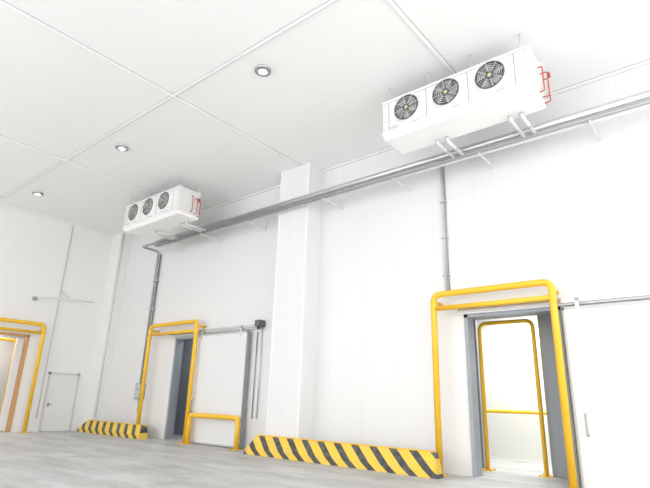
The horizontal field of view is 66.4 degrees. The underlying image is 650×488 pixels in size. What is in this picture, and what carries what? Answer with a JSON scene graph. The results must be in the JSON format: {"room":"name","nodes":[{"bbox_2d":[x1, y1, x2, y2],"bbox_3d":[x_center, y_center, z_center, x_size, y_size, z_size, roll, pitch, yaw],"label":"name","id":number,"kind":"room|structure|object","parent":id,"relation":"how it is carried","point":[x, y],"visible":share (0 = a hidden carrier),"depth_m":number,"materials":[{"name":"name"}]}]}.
{"room":"warehouse","nodes":[
{"label":"warehouse","id":0,"kind":"room"},
{"bbox_2d":[0,335,24,426],"bbox_3d":[-14.147,4.995,19.685,2.800,4.500,5.700,-12,-22,38],"label":"wall","id":1,"kind":"structure","parent":0,"point":[6,347],"depth_m":21.79,"materials":[{"name":"white paint"}]},
{"bbox_2d":[0,337,15,413],"bbox_3d":[-13.509,5.321,19.092,0.300,3.559,2.700,-12,-22,38],"label":"door frame","id":2,"kind":"structure","parent":1,"relation":"attached to","point":[1,339],"depth_m":20.11,"materials":[{"name":"yellow metal"}]},
{"bbox_2d":[0,205,112,431],"bbox_3d":[-16.115,1.452,15.705,0.200,8.750,19.400,-12,-22,38],"label":"wall","id":3,"kind":"structure","parent":0,"point":[33,248],"depth_m":21.04,"materials":[{"name":"white paint"}]},
{"bbox_2d":[0,332,29,431],"bbox_3d":[-12.944,5.160,18.763,0.330,3.700,2.550,-12,-22,38],"label":"door","id":4,"kind":"structure","parent":3,"relation":"in","point":[19,341],"depth_m":19.58,"materials":[{"name":"brown"}]},
{"bbox_2d":[0,317,45,432],"bbox_3d":[-12.636,4.845,18.570,0.550,4.204,3.600,-12,-22,38],"label":"door frame","id":5,"kind":"structure","parent":3,"relation":"attached to","point":[43,332],"depth_m":19.59,"materials":[{"name":"yellow metal"}]},
{"bbox_2d":[36,225,73,417],"bbox_3d":[-11.387,3.056,21.037,0.032,8.170,0.031,-12,-22,38],"label":"conduit","id":6,"kind":"object","parent":3,"relation":"attached to","point":[73,225],"visible":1,"depth_m":20.92,"materials":[{"name":"grey metal"}]},
{"bbox_2d":[38,372,79,431],"bbox_3d":[-10.976,6.530,20.588,0.092,2.300,1.280,-12,-22,38],"label":"door","id":7,"kind":"structure","parent":3,"relation":"in","point":[57,412],"depth_m":20.58,"materials":[{"name":"white metal"}]},
{"bbox_2d":[32,291,93,302],"bbox_3d":[-11.094,2.264,21.226,0.588,0.610,2.351,-12,-22,38],"label":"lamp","id":8,"kind":"object","parent":3,"relation":"attached to","point":[35,298],"visible":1,"depth_m":20.91,"materials":[{"name":"grey metal"}]},
{"bbox_2d":[174,340,192,434],"bbox_3d":[-5.074,5.212,19.668,5.600,4.600,1.750,-12,-22,38],"label":"wall","id":9,"kind":"structure","parent":0,"point":[188,344],"depth_m":21.09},
{"bbox_2d":[0,428,568,487],"bbox_3d":[-5.219,4.400,9.129,29.700,0.200,25.000,-12,-22,38],"label":"floor","id":10,"kind":"structure","parent":0,"point":[43,459],"depth_m":11.01,"materials":[{"name":"concrete"}]},
{"bbox_2d":[82,232,131,423],"bbox_3d":[-9.756,3.734,22.332,0.800,8.750,0.500,-12,-22,38],"label":"column","id":11,"kind":"structure","parent":10,"relation":"on","point":[111,278],"depth_m":22.08,"materials":[{"name":"white paint"}]},
{"bbox_2d":[95,234,124,415],"bbox_3d":[-9.502,3.374,22.032,0.032,8.070,0.031,-12,-22,38],"label":"conduit","id":12,"kind":"object","parent":11,"relation":"attached to","point":[124,234],"visible":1,"depth_m":21.91,"materials":[{"name":"grey metal"}]},
{"bbox_2d":[77,420,147,438],"bbox_3d":[-8.316,7.156,19.275,4.700,0.470,0.350,-12,-22,38],"label":"guard","id":13,"kind":"object","parent":10,"relation":"on","point":[118,429],"visible":1,"depth_m":18.91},
{"bbox_2d":[181,413,241,449],"bbox_3d":[-3.655,6.003,16.028,2.750,0.985,0.280,-12,-22,38],"label":"guard rail","id":14,"kind":"object","parent":10,"relation":"on","point":[195,415],"visible":1,"depth_m":15.95,"materials":[{"name":"yellow metal"}]},
{"bbox_2d":[265,162,322,439],"bbox_3d":[-0.878,1.756,15.212,1.260,8.750,0.715,-12,-22,38],"label":"column","id":15,"kind":"structure","parent":10,"relation":"on","point":[291,400],"depth_m":14.80,"materials":[{"name":"white paint"}]},
{"bbox_2d":[243,435,443,478],"bbox_3d":[0.115,5.230,12.444,6.040,0.520,0.300,-12,-22,38],"label":"guard","id":16,"kind":"object","parent":10,"relation":"on","point":[395,460],"visible":1,"depth_m":11.94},
{"bbox_2d":[486,409,546,414],"bbox_3d":[5.516,5.452,14.110,2.600,1.390,0.098,-12,-22,38],"label":"guard rail","id":17,"kind":"object","parent":10,"relation":"on","point":[488,410],"visible":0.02,"depth_m":14.30,"materials":[{"name":"yellow metal"}]},
{"bbox_2d":[0,0,649,234],"bbox_3d":[-5.589,-5.071,9.068,27.000,0.300,19.700,-12,-22,38],"label":"ceiling","id":18,"kind":"structure","parent":0,"point":[323,95],"depth_m":11.68,"materials":[{"name":"metal"}]},
{"bbox_2d":[32,191,43,195],"bbox_3d":[-10.943,-1.918,18.945,0.386,0.080,0.386,-12,-22,38],"label":"ceiling lamp","id":19,"kind":"object","parent":18,"relation":"in","point":[37,193],"depth_m":18.87,"materials":[{"name":"white plastic"}]},
{"bbox_2d":[115,144,128,150],"bbox_3d":[-6.219,-2.948,15.226,0.386,0.080,0.386,-12,-22,38],"label":"ceiling lamp","id":20,"kind":"object","parent":18,"relation":"in","point":[122,147],"depth_m":15.15,"materials":[{"name":"white plastic"}]},
{"bbox_2d":[122,176,205,240],"bbox_3d":[-5.770,-1.176,18.397,3.630,1.524,1.654,-12,-22,38],"label":"cooler","id":21,"kind":"object","parent":18,"relation":"hanging from","point":[177,206],"visible":1,"depth_m":17.59,"materials":[{"name":"white metal"}]},
{"bbox_2d":[0,0,337,199],"bbox_3d":[-4.956,-4.734,9.533,26.700,0.026,6.460,-12,-22,38],"label":"trim","id":22,"kind":"structure","parent":18,"relation":"attached to","point":[327,3],"depth_m":11.96,"materials":[{"name":"white metal"}]},
{"bbox_2d":[0,0,456,210],"bbox_3d":[-4.133,-5.290,7.685,18.115,0.030,19.400,-12,-22,38],"label":"trim","id":23,"kind":"structure","parent":18,"relation":"attached to","point":[394,5],"depth_m":11.32,"materials":[{"name":"white metal"}]},
{"bbox_2d":[254,64,270,76],"bbox_3d":[-1.432,-3.992,11.459,0.386,0.080,0.386,-12,-22,38],"label":"ceiling lamp","id":24,"kind":"object","parent":18,"relation":"in","point":[263,70],"depth_m":11.40,"materials":[{"name":"white plastic"}]},
{"bbox_2d":[382,33,550,158],"bbox_3d":[3.222,-3.137,11.320,3.630,1.524,1.654,-12,-22,38],"label":"cooler","id":25,"kind":"object","parent":18,"relation":"hanging from","point":[509,86],"visible":1,"depth_m":10.64,"materials":[{"name":"white metal"}]},
{"bbox_2d":[103,64,649,487],"bbox_3d":[0.433,1.657,14.774,26.900,8.750,0.250,-12,-22,38],"label":"wall","id":26,"kind":"structure","parent":0,"point":[566,209],"depth_m":13.05,"materials":[{"name":"white paint"}]},
{"bbox_2d":[134,383,145,418],"bbox_3d":[-7.379,6.203,19.624,0.450,1.350,0.229,-12,-22,38],"label":"control box","id":27,"kind":"object","parent":26,"relation":"attached to","point":[138,385],"visible":0.66,"depth_m":19.63,"materials":[{"name":"grey metal"}]},
{"bbox_2d":[140,242,160,382],"bbox_3d":[-7.100,2.731,20.079,1.200,5.520,0.948,-12,-22,38],"label":"downpipe","id":28,"kind":"object","parent":26,"relation":"attached to","point":[154,281],"visible":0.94,"depth_m":20.74,"materials":[{"name":"grey metal"}]},
{"bbox_2d":[136,319,206,442],"bbox_3d":[-5.771,5.007,18.430,3.300,4.205,0.550,-12,-22,38],"label":"guard rail","id":29,"kind":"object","parent":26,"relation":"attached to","point":[195,330],"depth_m":18.54,"materials":[{"name":"yellow metal"}]},
{"bbox_2d":[164,336,193,438],"bbox_3d":[-4.978,5.247,18.223,1.940,3.670,0.330,-12,-22,38],"label":"door frame","id":30,"kind":"structure","parent":26,"relation":"in","point":[179,341],"depth_m":18.73,"materials":[{"name":"grey metal"}]},
{"bbox_2d":[170,323,256,447],"bbox_3d":[-4.171,4.848,17.266,4.850,3.860,0.315,-12,-22,38],"label":"sliding door","id":31,"kind":"structure","parent":26,"relation":"in","point":[220,380],"depth_m":16.66,"materials":[{"name":"white metal"}]},
{"bbox_2d":[251,319,265,418],"bbox_3d":[-2.212,3.969,15.888,0.338,3.060,0.299,-12,-22,38],"label":"box","id":32,"kind":"object","parent":26,"relation":"attached to","point":[259,323],"visible":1,"depth_m":16.08,"materials":[{"name":"grey metal"}]},
{"bbox_2d":[0,59,649,235],"bbox_3d":[-5.572,-4.957,8.811,26.700,0.070,19.400,-12,-22,38],"label":"trim","id":33,"kind":"structure","parent":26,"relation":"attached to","point":[645,62],"depth_m":15.40,"materials":[{"name":"white metal"}]},
{"bbox_2d":[154,90,649,254],"bbox_3d":[1.980,-1.691,13.729,22.100,0.495,1.004,-12,-22,38],"label":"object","id":34,"kind":"object","parent":26,"relation":"attached to","point":[641,100],"visible":0.91,"depth_m":12.52,"materials":[{"name":"metal"}]},
{"bbox_2d":[439,166,450,290],"bbox_3d":[3.115,-0.556,12.987,0.180,3.850,0.089,-12,-22,38],"label":"conduit","id":35,"kind":"object","parent":26,"relation":"attached to","point":[442,201],"visible":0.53,"depth_m":12.89,"materials":[{"name":"grey metal"}]},
{"bbox_2d":[430,279,577,487],"bbox_3d":[3.762,2.962,10.915,3.060,4.135,0.550,-12,-22,38],"label":"guard rail","id":36,"kind":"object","parent":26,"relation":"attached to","point":[569,449],"depth_m":10.88,"materials":[{"name":"yellow metal"}]},
{"bbox_2d":[464,306,580,487],"bbox_3d":[4.258,3.266,10.943,2.190,3.600,0.330,-12,-22,38],"label":"door frame","id":37,"kind":"structure","parent":26,"relation":"in","point":[468,319],"depth_m":11.32,"materials":[{"name":"grey metal"}]},
{"bbox_2d":[457,289,649,487],"bbox_3d":[5.295,2.841,9.796,5.500,3.740,0.315,-12,-22,38],"label":"sliding door","id":38,"kind":"structure","parent":26,"relation":"in","point":[608,345],"depth_m":9.57,"materials":[{"name":"white metal"}]},
{"bbox_2d":[473,313,567,477],"bbox_3d":[4.987,3.391,13.599,8.000,5.000,4.650,-12,-22,38],"label":"wall","id":39,"kind":"structure","parent":0,"point":[508,361],"depth_m":15.13,"materials":[{"name":"white paint"}]},
{"bbox_2d":[477,319,555,477],"bbox_3d":[4.569,3.684,12.257,1.670,3.610,0.300,-12,-22,38],"label":"guard rail","id":40,"kind":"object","parent":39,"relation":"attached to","point":[533,335],"depth_m":12.22,"materials":[{"name":"yellow metal"}]}
]}

